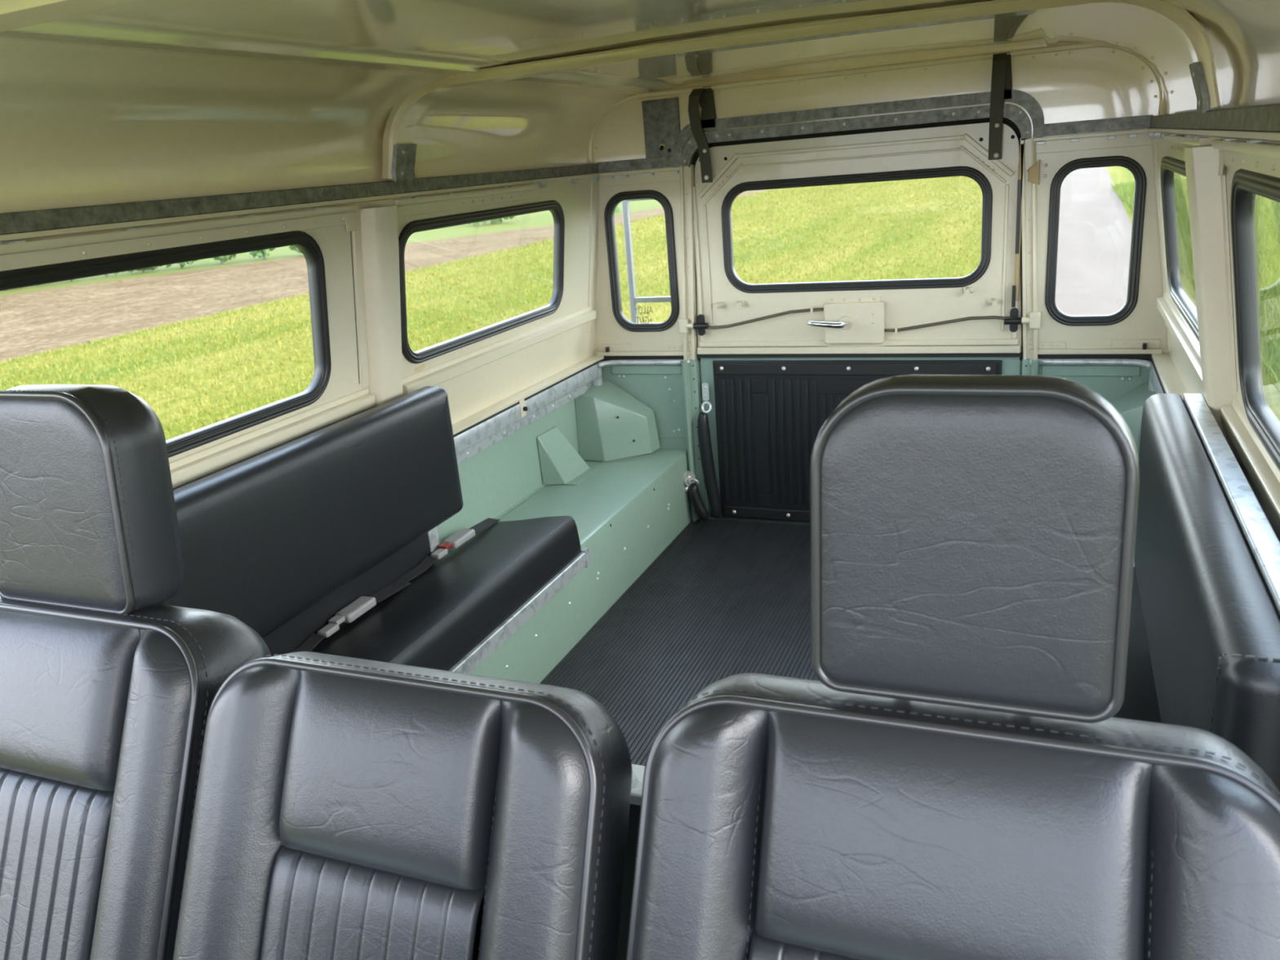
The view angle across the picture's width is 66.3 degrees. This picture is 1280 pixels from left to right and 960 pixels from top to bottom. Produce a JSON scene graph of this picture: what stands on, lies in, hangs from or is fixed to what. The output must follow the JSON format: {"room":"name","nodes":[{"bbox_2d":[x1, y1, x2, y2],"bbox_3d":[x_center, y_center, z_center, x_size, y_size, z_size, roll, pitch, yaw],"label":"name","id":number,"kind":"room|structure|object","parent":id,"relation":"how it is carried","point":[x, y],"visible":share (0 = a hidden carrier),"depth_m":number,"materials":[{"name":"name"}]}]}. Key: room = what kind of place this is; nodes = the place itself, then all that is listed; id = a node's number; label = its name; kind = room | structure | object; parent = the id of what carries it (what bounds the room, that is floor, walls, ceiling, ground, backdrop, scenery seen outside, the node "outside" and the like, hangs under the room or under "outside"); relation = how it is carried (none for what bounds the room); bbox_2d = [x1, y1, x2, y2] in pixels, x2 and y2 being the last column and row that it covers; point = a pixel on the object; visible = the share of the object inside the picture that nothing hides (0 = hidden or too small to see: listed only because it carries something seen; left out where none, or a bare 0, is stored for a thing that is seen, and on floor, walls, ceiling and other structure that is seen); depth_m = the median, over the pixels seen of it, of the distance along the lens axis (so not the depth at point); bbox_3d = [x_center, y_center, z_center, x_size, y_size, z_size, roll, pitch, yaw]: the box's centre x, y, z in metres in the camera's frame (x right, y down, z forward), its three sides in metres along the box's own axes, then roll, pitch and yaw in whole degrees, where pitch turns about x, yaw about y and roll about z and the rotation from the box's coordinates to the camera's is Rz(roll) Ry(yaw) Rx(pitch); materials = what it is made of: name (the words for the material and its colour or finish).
{"room":"vehicle interior","nodes":[
{"label":"vehicle interior","id":0,"kind":"room"},
{"bbox_2d":[0,177,593,489],"bbox_3d":[-0.540,-0.296,2.011,0.083,0.537,2.150,3,19,22],"label":"wall","id":1,"kind":"structure","parent":0,"point":[471,392],"depth_m":2.39,"materials":[{"name":"beige metal"}]},
{"bbox_2d":[168,387,375,488],"bbox_3d":[-0.730,-0.019,1.588,0.023,0.040,0.955,3,19,22],"label":"window ledge","id":2,"kind":"object","parent":1,"relation":"attached to","point":[185,469],"visible":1,"depth_m":1.73,"materials":[{"name":"beige paint"}]},
{"bbox_2d":[0,163,599,457],"bbox_3d":[-0.711,-0.245,1.558,0.076,0.388,3.100,3,19,22],"label":"window","id":3,"kind":"structure","parent":1,"relation":"in","point":[306,243],"depth_m":1.60,"materials":[{"name":"black rubber"}]},
{"bbox_2d":[345,204,403,408],"bbox_3d":[-0.528,-0.285,1.982,0.109,0.520,0.131,3,19,22],"label":"window post","id":4,"kind":"object","parent":1,"relation":"attached to","point":[375,230],"visible":0.9,"depth_m":1.95,"materials":[{"name":"beige metal"}]},
{"bbox_2d":[413,363,425,373],"bbox_3d":[-0.487,-0.246,2.167,0.002,0.015,0.044,3,19,22],"label":"residue","id":5,"kind":"object","parent":1,"relation":"attached to","point":[420,368],"visible":1,"depth_m":2.17,"materials":[{"name":"beige"}]},
{"bbox_2d":[398,200,564,364],"bbox_3d":[-0.364,-0.501,2.385,0.064,0.303,0.775,3,19,22],"label":"window","id":6,"kind":"structure","parent":1,"relation":"in","point":[420,356],"depth_m":2.34,"materials":[{"name":"black rubber"}]},
{"bbox_2d":[402,306,595,395],"bbox_3d":[-0.326,-0.352,2.534,0.023,0.040,0.982,3,19,22],"label":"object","id":7,"kind":"object","parent":1,"relation":"attached to","point":[437,374],"visible":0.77,"depth_m":2.43,"materials":[{"name":"beige paint"}]},
{"bbox_2d":[436,399,579,544],"bbox_3d":[-0.531,0.204,2.217,0.015,0.532,2.200,3,19,22],"label":"wall","id":8,"kind":"structure","parent":0,"point":[496,475],"depth_m":2.59,"materials":[{"name":"green metal"}]},
{"bbox_2d":[453,360,602,463],"bbox_3d":[-0.505,-0.019,2.167,0.052,0.084,1.972,3,19,22],"label":"rail","id":9,"kind":"object","parent":8,"relation":"attached to","point":[487,432],"visible":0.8,"depth_m":2.60,"materials":[{"name":"metal"}]},
{"bbox_2d":[591,367,602,386],"bbox_3d":[-0.134,-0.319,3.010,0.034,0.070,0.034,3,19,22],"label":"socket","id":10,"kind":"object","parent":9,"relation":"attached to","point":[597,381],"depth_m":3.00,"materials":[{"name":"metal"}]},
{"bbox_2d":[452,355,604,435],"bbox_3d":[-0.518,-0.030,2.124,0.059,0.051,2.095,3,19,22],"label":"trim","id":11,"kind":"structure","parent":8,"relation":"attached to","point":[464,424],"depth_m":2.57,"materials":[{"name":"beige paint"}]},
{"bbox_2d":[617,804,640,959],"bbox_3d":[-0.087,0.542,1.211,1.600,0.400,0.025,3,19,22],"label":"wall","id":12,"kind":"structure","parent":0,"point":[634,810],"depth_m":1.14,"materials":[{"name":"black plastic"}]},
{"bbox_2d":[630,764,644,805],"bbox_3d":[-0.101,0.342,1.156,1.500,0.015,0.055,3,19,22],"label":"bulkhead capping","id":13,"kind":"object","parent":12,"relation":"on","point":[637,775],"visible":0.02,"depth_m":1.10,"materials":[{"name":"metal"}]},
{"bbox_2d":[0,0,1279,213],"bbox_3d":[-0.044,-0.492,1.194,1.506,0.222,3.120,3,19,22],"label":"ceiling","id":14,"kind":"structure","parent":0,"point":[156,100],"depth_m":1.48,"materials":[{"name":"beige paint"}]},
{"bbox_2d":[0,0,154,31],"bbox_3d":[-0.223,-0.333,0.778,1.453,0.187,0.100,3,19,22],"label":"hoop","id":15,"kind":"object","parent":14,"relation":"attached to","point":[14,14],"visible":1,"depth_m":0.87,"materials":[{"name":"beige paint"}]},
{"bbox_2d":[382,0,1220,182],"bbox_3d":[0.170,-0.664,1.694,1.453,0.187,0.100,3,19,22],"label":"hoop","id":16,"kind":"object","parent":14,"relation":"attached to","point":[399,151],"visible":0.98,"depth_m":1.61,"materials":[{"name":"beige paint"}]},
{"bbox_2d":[564,515,810,657],"bbox_3d":[0.040,0.655,1.533,1.620,0.026,3.250,3,19,22],"label":"floor","id":17,"kind":"structure","parent":0,"point":[709,517],"depth_m":3.03,"materials":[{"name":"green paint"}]},
{"bbox_2d":[0,384,271,959],"bbox_3d":[-0.652,0.368,1.036,0.460,0.882,0.444,3,19,22],"label":"seat","id":18,"kind":"object","parent":17,"relation":"on","point":[108,690],"visible":0.98,"depth_m":1.00,"materials":[{"name":"black leather"}]},
{"bbox_2d":[173,651,632,959],"bbox_3d":[-0.236,0.514,0.863,0.420,0.641,0.391,3,19,22],"label":"seat","id":19,"kind":"object","parent":17,"relation":"on","point":[346,808],"visible":1,"depth_m":0.84,"materials":[{"name":"black leather"}]},
{"bbox_2d":[447,426,692,684],"bbox_3d":[-0.330,0.227,2.288,0.310,0.372,1.840,3,19,22],"label":"box","id":20,"kind":"object","parent":17,"relation":"on","point":[627,513],"depth_m":2.61,"materials":[{"name":"green paint"}]},
{"bbox_2d":[160,386,590,674],"bbox_3d":[-0.471,0.140,1.797,0.290,0.466,1.083,3,19,22],"label":"seat","id":21,"kind":"object","parent":20,"relation":"on","point":[279,540],"visible":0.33,"depth_m":1.81,"materials":[{"name":"black leather"}]},
{"bbox_2d":[290,582,410,653],"bbox_3d":[-0.559,0.264,1.849,0.042,0.026,0.400,3,19,22],"label":"belt","id":22,"kind":"object","parent":21,"relation":"on","point":[362,604],"visible":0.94,"depth_m":1.85,"materials":[{"name":"black fabric"}]},
{"bbox_2d":[311,515,581,671],"bbox_3d":[-0.443,0.274,1.862,0.261,0.088,1.023,3,19,22],"label":"seat cushion","id":23,"kind":"object","parent":21,"relation":"on","point":[450,613],"depth_m":1.93,"materials":[{"name":"black leather"}]},
{"bbox_2d":[392,517,500,588],"bbox_3d":[-0.421,0.147,2.172,0.042,0.026,0.400,3,19,22],"label":"belt","id":24,"kind":"object","parent":21,"relation":"on","point":[463,535],"visible":1,"depth_m":2.15,"materials":[{"name":"black"}]},
{"bbox_2d":[448,546,590,674],"bbox_3d":[-0.433,0.334,1.879,0.266,0.042,1.033,3,19,22],"label":"trim","id":25,"kind":"structure","parent":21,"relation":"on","point":[482,646],"depth_m":1.98,"materials":[{"name":"metal"}]},
{"bbox_2d":[574,380,660,462],"bbox_3d":[-0.073,-0.179,2.983,0.215,0.219,0.156,3,19,22],"label":"cover","id":26,"kind":"object","parent":20,"relation":"on","point":[613,424],"visible":0.87,"depth_m":2.96,"materials":[{"name":"green metal"}]},
{"bbox_2d":[539,518,819,765],"bbox_3d":[0.283,0.433,2.097,0.989,0.007,1.835,3,19,22],"label":"rubber floor mat","id":27,"kind":"object","parent":17,"relation":"on","point":[724,598],"visible":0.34,"depth_m":2.36,"materials":[{"name":"black rubber"}]},
{"bbox_2d":[681,359,709,521],"bbox_3d":[0.172,-0.121,3.007,0.042,0.507,0.081,3,19,22],"label":"post","id":28,"kind":"object","parent":17,"relation":"on","point":[691,380],"visible":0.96,"depth_m":2.96,"materials":[{"name":"green metal"}]},
{"bbox_2d":[683,382,721,520],"bbox_3d":[0.176,-0.080,2.970,0.119,0.422,0.058,-6,18,-4],"label":"chain","id":29,"kind":"object","parent":28,"relation":"hanging from","point":[703,425],"visible":1,"depth_m":2.98,"materials":[{"name":"black metal"}]},
{"bbox_2d":[699,357,1022,516],"bbox_3d":[0.620,-0.106,2.853,0.950,0.560,0.043,3,19,22],"label":"door","id":30,"kind":"structure","parent":28,"relation":"attached to","point":[1011,366],"depth_m":2.89,"materials":[{"name":"green paint"}]},
{"bbox_2d":[712,360,1002,522],"bbox_3d":[0.606,-0.100,2.824,0.806,0.494,0.021,3,19,22],"label":"panel","id":31,"kind":"object","parent":30,"relation":"attached to","point":[771,415],"visible":0.48,"depth_m":2.89,"materials":[{"name":"black rubber"}]},
{"bbox_2d":[626,374,1279,959],"bbox_3d":[0.200,0.400,0.682,0.460,0.891,0.443,3,19,22],"label":"seat","id":32,"kind":"object","parent":17,"relation":"on","point":[957,779],"visible":1,"depth_m":0.68,"materials":[{"name":"black leather"}]},
{"bbox_2d":[1022,359,1039,375],"bbox_3d":[1.046,-0.079,2.647,0.042,0.507,0.081,3,19,22],"label":"post","id":33,"kind":"object","parent":17,"relation":"on","point":[1027,369],"visible":0.12,"depth_m":2.56,"materials":[{"name":"green metal"}]},
{"bbox_3d":[0.871,0.346,1.816,0.310,0.243,1.840,3,19,22],"label":"box","id":34,"kind":"object","parent":17,"relation":"on","visible":0},
{"bbox_2d":[1109,384,1155,457],"bbox_3d":[1.206,-0.116,2.456,0.215,0.219,0.156,3,19,22],"label":"corner gusset","id":35,"kind":"object","parent":34,"relation":"on","point":[1130,406],"visible":0.02,"depth_m":2.41,"materials":[{"name":"green paint"}]},
{"bbox_2d":[1111,393,1279,791],"bbox_3d":[0.628,0.192,1.344,0.290,0.470,1.083,3,19,22],"label":"seat","id":36,"kind":"object","parent":34,"relation":"on","point":[1203,649],"visible":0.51,"depth_m":1.04,"materials":[{"name":"black leather"}]},
{"bbox_2d":[1111,566,1161,723],"bbox_3d":[0.643,0.327,1.415,0.261,0.088,1.023,3,19,22],"label":"seat cushion","id":37,"kind":"object","parent":36,"relation":"on","point":[1140,703],"depth_m":1.46,"materials":[{"name":"black leather"}]},
{"bbox_2d":[588,43,1168,449],"bbox_3d":[0.577,-0.462,2.707,1.620,1.272,0.040,3,19,22],"label":"wall","id":38,"kind":"structure","parent":0,"point":[1069,82],"depth_m":2.50,"materials":[{"name":"beige metal"}]},
{"bbox_2d":[586,181,599,354],"bbox_3d":[-0.141,-0.628,2.923,0.074,0.500,0.048,3,19,22],"label":"strip","id":39,"kind":"object","parent":38,"relation":"attached to","point":[594,200],"visible":1,"depth_m":2.91,"materials":[{"name":"beige paint"}]},
{"bbox_2d":[596,155,680,178],"bbox_3d":[-0.002,-0.889,2.788,0.260,0.047,0.018,3,19,22],"label":"roof rail","id":40,"kind":"object","parent":38,"relation":"attached to","point":[638,165],"visible":1,"depth_m":2.79,"materials":[{"name":"grey metal"}]},
{"bbox_2d":[604,189,679,332],"bbox_3d":[0.007,-0.640,2.887,0.214,0.408,0.024,3,19,22],"label":"window","id":41,"kind":"structure","parent":38,"relation":"in","point":[612,203],"depth_m":2.88,"materials":[{"name":"black rubber"}]},
{"bbox_2d":[597,359,689,368],"bbox_3d":[0.012,-0.355,2.965,0.291,0.017,0.048,0,19,14],"label":"rear capping","id":42,"kind":"object","parent":38,"relation":"attached to","point":[624,362],"visible":1,"depth_m":2.97,"materials":[{"name":"metal"}]},
{"bbox_2d":[622,198,671,323],"bbox_3d":[0.132,-0.236,3.138,0.300,1.350,0.020,3,19,22],"label":"ladder","id":43,"kind":"object","parent":38,"relation":"attached to","point":[633,300],"visible":0.09,"depth_m":3.04,"materials":[{"name":"grey metal"}]},
{"bbox_2d":[641,97,680,158],"bbox_3d":[0.058,-0.980,2.732,0.108,0.153,0.022,3,19,22],"label":"plate","id":44,"kind":"object","parent":38,"relation":"attached to","point":[661,119],"visible":1,"depth_m":2.74,"materials":[{"name":"grey metal"}]},
{"bbox_2d":[678,318,693,333],"bbox_3d":[0.136,-0.451,2.871,0.044,0.042,0.022,3,19,22],"label":"latch keeper","id":45,"kind":"object","parent":38,"relation":"attached to","point":[683,325],"visible":1,"depth_m":2.86,"materials":[{"name":"beige paint"}]},
{"bbox_2d":[680,164,697,359],"bbox_3d":[0.144,-0.623,2.840,0.063,0.550,0.046,3,19,22],"label":"door frame","id":46,"kind":"structure","parent":38,"relation":"attached to","point":[686,173],"depth_m":2.82,"materials":[{"name":"beige paint"}]},
{"bbox_2d":[688,85,716,182],"bbox_3d":[0.174,-0.941,2.679,0.067,0.248,0.048,3,19,22],"label":"strap","id":47,"kind":"object","parent":38,"relation":"attached to","point":[703,97],"visible":1,"depth_m":2.67,"materials":[{"name":"grey"}]},
{"bbox_2d":[693,122,1021,354],"bbox_3d":[0.563,-0.628,2.654,0.898,0.579,0.030,3,19,22],"label":"door","id":48,"kind":"structure","parent":38,"relation":"in","point":[958,150],"depth_m":2.63,"materials":[{"name":"beige paint"}]},
{"bbox_2d":[713,301,724,308],"bbox_3d":[0.227,-0.505,2.828,0.026,0.017,0.029,3,19,22],"label":"clip","id":49,"kind":"object","parent":48,"relation":"attached to","point":[719,304],"visible":1,"depth_m":2.83,"materials":[{"name":"beige paint"}]},
{"bbox_2d":[736,300,745,307],"bbox_3d":[0.285,-0.504,2.804,0.024,0.017,0.027,3,19,22],"label":"clip","id":50,"kind":"object","parent":48,"relation":"attached to","point":[739,303],"visible":1,"depth_m":2.80,"materials":[{"name":"beige paint"}]},
{"bbox_2d":[693,306,823,335],"bbox_3d":[0.335,-0.450,2.794,0.381,0.075,0.025,3,19,22],"label":"rod","id":51,"kind":"object","parent":48,"relation":"attached to","point":[701,325],"visible":1,"depth_m":2.82,"materials":[{"name":"brown metal"}]},
{"bbox_2d":[806,296,884,346],"bbox_3d":[0.562,-0.426,2.686,0.205,0.140,0.066,3,19,22],"label":"lock","id":52,"kind":"object","parent":48,"relation":"attached to","point":[858,319],"visible":1,"depth_m":2.69,"materials":[{"name":"beige paint"}]},
{"bbox_2d":[693,117,1022,360],"bbox_3d":[0.567,-0.628,2.664,0.923,0.617,0.034,3,19,22],"label":"seal","id":53,"kind":"object","parent":48,"relation":"attached to","point":[1007,122],"visible":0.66,"depth_m":2.62,"materials":[{"name":"black"}]},
{"bbox_2d":[884,307,1022,333],"bbox_3d":[0.824,-0.420,2.595,0.351,0.062,0.025,3,19,22],"label":"rod","id":54,"kind":"object","parent":48,"relation":"attached to","point":[1013,320],"visible":1,"depth_m":2.56,"materials":[{"name":"brown metal"}]},
{"bbox_2d":[963,286,973,294],"bbox_3d":[0.857,-0.495,2.562,0.024,0.017,0.027,3,19,22],"label":"clip","id":55,"kind":"object","parent":48,"relation":"attached to","point":[966,290],"visible":1,"depth_m":2.56,"materials":[{"name":"beige paint"}]},
{"bbox_2d":[986,297,997,305],"bbox_3d":[0.915,-0.464,2.547,0.026,0.017,0.029,3,19,22],"label":"clip","id":56,"kind":"object","parent":48,"relation":"attached to","point":[993,301],"visible":1,"depth_m":2.54,"materials":[{"name":"beige paint"}]},
{"bbox_2d":[1011,143,1024,306],"bbox_3d":[0.951,-0.636,2.468,0.016,0.400,0.014,3,19,22],"label":"stay","id":57,"kind":"object","parent":48,"relation":"attached to","point":[1019,211],"visible":1,"depth_m":2.47,"materials":[{"name":"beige metal"}]},
{"bbox_2d":[672,89,1044,167],"bbox_3d":[0.535,-0.910,2.553,0.960,0.120,0.033,3,19,22],"label":"header","id":58,"kind":"object","parent":38,"relation":"attached to","point":[685,149],"visible":0.98,"depth_m":2.52,"materials":[{"name":"silver metal"}]},
{"bbox_2d":[988,52,1012,159],"bbox_3d":[0.882,-0.912,2.395,0.051,0.245,0.032,3,19,22],"label":"strap","id":59,"kind":"object","parent":38,"relation":"attached to","point":[1002,78],"visible":1,"depth_m":2.38,"materials":[{"name":"grey"}]},
{"bbox_2d":[1019,137,1037,359],"bbox_3d":[0.990,-0.582,2.492,0.063,0.550,0.046,3,19,22],"label":"door frame","id":60,"kind":"structure","parent":38,"relation":"attached to","point":[1028,205],"depth_m":2.47,"materials":[{"name":"beige paint"}]},
{"bbox_2d":[1021,311,1040,328],"bbox_3d":[1.003,-0.409,2.515,0.044,0.042,0.022,3,19,22],"label":"latch keeper","id":61,"kind":"object","parent":38,"relation":"attached to","point":[1033,320],"visible":1,"depth_m":2.50,"materials":[{"name":"beige paint"}]},
{"bbox_2d":[1028,159,1047,184],"bbox_3d":[0.979,-0.757,2.412,0.042,0.059,0.016,3,19,22],"label":"guide","id":62,"kind":"object","parent":38,"relation":"attached to","point":[1033,171],"visible":1,"depth_m":2.41,"materials":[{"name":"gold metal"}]},
{"bbox_2d":[1029,359,1151,368],"bbox_3d":[1.148,-0.300,2.497,0.291,0.017,0.048,6,21,31],"label":"rear capping","id":63,"kind":"object","parent":38,"relation":"attached to","point":[1148,364],"visible":0.96,"depth_m":2.49,"materials":[{"name":"metal"}]},
{"bbox_2d":[1033,114,1153,144],"bbox_3d":[1.079,-0.836,2.344,0.260,0.047,0.018,3,19,22],"label":"roof rail","id":64,"kind":"object","parent":38,"relation":"attached to","point":[1138,122],"visible":0.89,"depth_m":2.33,"materials":[{"name":"grey metal"}]},
{"bbox_2d":[1044,155,1146,325],"bbox_3d":[1.124,-0.586,2.427,0.213,0.408,0.024,3,19,22],"label":"window","id":65,"kind":"structure","parent":38,"relation":"in","point":[1137,171],"depth_m":2.41,"materials":[{"name":"black rubber"}]},
{"bbox_2d":[1151,137,1170,351],"bbox_3d":[1.250,-0.560,2.350,0.074,0.500,0.048,3,19,22],"label":"strip","id":66,"kind":"object","parent":38,"relation":"attached to","point":[1153,141],"visible":0.79,"depth_m":2.33,"materials":[{"name":"beige paint"}]},
{"bbox_2d":[1155,133,1279,542],"bbox_3d":[0.864,-0.227,1.434,0.083,0.537,2.150,3,19,22],"label":"wall","id":67,"kind":"structure","parent":0,"point":[1162,149],"depth_m":1.79,"materials":[{"name":"beige metal"}]},
{"bbox_2d":[1160,156,1199,342],"bbox_3d":[1.019,-0.433,1.816,0.064,0.303,0.775,3,19,22],"label":"window","id":68,"kind":"structure","parent":67,"relation":"in","point":[1169,166],"depth_m":2.12,"materials":[{"name":"black rubber"}]},
{"bbox_2d":[1156,293,1203,392],"bbox_3d":[1.085,-0.283,1.954,0.023,0.040,0.982,3,19,22],"label":"window ledge","id":69,"kind":"object","parent":67,"relation":"attached to","point":[1185,340],"visible":0.65,"depth_m":1.95,"materials":[{"name":"beige paint"}]},
{"bbox_2d":[1183,144,1238,462],"bbox_3d":[0.833,-0.219,1.421,0.109,0.520,0.131,3,19,22],"label":"window post","id":70,"kind":"object","parent":67,"relation":"attached to","point":[1205,169],"visible":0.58,"depth_m":1.39,"materials":[{"name":"beige metal"}]},
{"bbox_2d":[1147,102,1279,470],"bbox_3d":[0.662,-0.178,0.993,0.076,0.388,3.100,3,19,22],"label":"window","id":71,"kind":"structure","parent":67,"relation":"in","point":[1246,184],"depth_m":1.24,"materials":[{"name":"black rubber"}]},
{"bbox_2d":[1220,397,1279,529],"bbox_3d":[0.678,0.050,1.009,0.023,0.040,0.955,3,19,22],"label":"window ledge","id":72,"kind":"object","parent":67,"relation":"attached to","point":[1260,466],"visible":1,"depth_m":1.22,"materials":[{"name":"beige paint"}]},
{"bbox_3d":[0.961,0.276,1.603,0.015,0.532,2.200,3,19,22],"label":"wall","id":73,"kind":"structure","parent":0,"visible":0},
{"bbox_2d":[1148,359,1165,394],"bbox_3d":[0.925,0.051,1.578,0.052,0.084,1.972,3,19,22],"label":"rail","id":74,"kind":"object","parent":73,"relation":"attached to","point":[1155,384],"visible":0.14,"depth_m":2.32,"materials":[{"name":"metal"}]},
{"bbox_2d":[1148,368,1155,391],"bbox_3d":[1.280,-0.250,2.428,0.034,0.070,0.034,3,19,22],"label":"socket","id":75,"kind":"object","parent":74,"relation":"attached to","point":[1150,385],"depth_m":2.43,"materials":[{"name":"metal"}]},
{"bbox_2d":[1151,353,1187,399],"bbox_3d":[0.905,0.039,1.538,0.059,0.051,2.095,3,19,22],"label":"trim","id":76,"kind":"structure","parent":73,"relation":"attached to","point":[1171,381],"depth_m":2.23,"materials":[{"name":"beige paint"}]},
{"label":"outside","id":77,"kind":"structure","parent":0,"visible":0},
{"bbox_2d":[0,176,982,439],"bbox_3d":[12.128,-13.557,44.614,14.100,0.001,210.000,3,19,22],"label":"grass field","id":78,"kind":"structure","parent":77,"point":[273,375],"depth_m":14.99,"materials":[{"name":"green plant"}]},
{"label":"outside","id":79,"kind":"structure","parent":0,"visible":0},
{"bbox_2d":[1055,166,1132,315],"bbox_3d":[19.680,-13.198,41.503,4.350,0.001,210.000,3,19,22],"label":"road","id":80,"kind":"structure","parent":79,"point":[1095,235],"depth_m":15.70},
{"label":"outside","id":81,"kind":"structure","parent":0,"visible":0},
{"bbox_2d":[1106,166,1279,421],"bbox_3d":[32.175,-12.588,36.362,28.300,0.001,210.000,3,19,22],"label":"verge","id":82,"kind":"structure","parent":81,"point":[1117,174],"depth_m":10.76,"materials":[{"name":"green plant"}]},
{"bbox_2d":[1109,176,1279,392],"bbox_3d":[9.889,-3.436,13.634,5.117,0.264,32.397,3,19,22],"label":"grass","id":83,"kind":"structure","parent":82,"relation":"on","point":[1267,218],"depth_m":12.65,"materials":[{"name":"green plant"}]},
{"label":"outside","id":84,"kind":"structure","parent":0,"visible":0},
{"bbox_2d":[0,191,746,295],"bbox_3d":[45.603,-36.921,107.803,400.000,0.001,360.000,3,19,22],"label":"ground","id":85,"kind":"structure","parent":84,"point":[544,218],"depth_m":33.48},
{"bbox_2d":[124,265,162,273],"bbox_3d":[-14.696,-6.981,28.595,1.398,1.855,1.303,3,19,22],"label":"bush","id":86,"kind":"object","parent":85,"relation":"on","point":[156,267],"visible":0.03,"depth_m":28.86,"materials":[{"name":"green plant"}]},
{"bbox_2d":[164,259,198,268],"bbox_3d":[-13.747,-7.334,28.938,1.142,2.158,1.134,3,19,22],"label":"bush","id":87,"kind":"object","parent":85,"relation":"on","point":[182,264],"visible":0.03,"depth_m":29.17,"materials":[{"name":"green plant"}]},
{"bbox_2d":[208,253,236,264],"bbox_3d":[-12.844,-7.767,29.322,1.160,2.596,1.301,-20,24,-40],"label":"bush","id":88,"kind":"object","parent":85,"relation":"on","point":[224,259],"visible":0.07,"depth_m":29.68,"materials":[{"name":"green plant"}]},
{"bbox_2d":[248,248,275,259],"bbox_3d":[-11.587,-8.183,29.546,1.327,3.042,1.369,3,19,22],"label":"bush","id":89,"kind":"object","parent":85,"relation":"on","point":[260,254],"visible":0.04,"depth_m":29.81,"materials":[{"name":"green plant"}]},
{"bbox_2d":[288,245,302,253],"bbox_3d":[-10.405,-7.855,30.045,1.081,1.923,1.085,-18,22,-35],"label":"bush","id":90,"kind":"object","parent":85,"relation":"on","point":[291,247],"visible":0.03,"depth_m":30.00,"materials":[{"name":"green plant"}]},
{"bbox_2d":[468,216,514,225],"bbox_3d":[-6.192,-11.119,39.472,2.120,1.634,2.167,-21,24,-40],"label":"bush","id":91,"kind":"object","parent":85,"relation":"on","point":[496,220],"visible":0.03,"depth_m":39.36,"materials":[{"name":"green plant"}]},
{"bbox_2d":[614,204,619,212],"bbox_3d":[-1.528,-11.646,40.891,1.299,1.182,1.462,3,19,22],"label":"bush","id":92,"kind":"object","parent":85,"relation":"on","point":[617,208],"visible":0.02,"depth_m":41.06,"materials":[{"name":"green plant"}]},
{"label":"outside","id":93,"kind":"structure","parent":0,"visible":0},
{"bbox_2d":[0,189,774,362],"bbox_3d":[-19.076,-0.043,11.291,18.200,0.001,120.000,3,19,22],"label":"ploughed field","id":94,"kind":"structure","parent":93,"point":[35,321],"depth_m":21.07,"materials":[{"name":"soil"}]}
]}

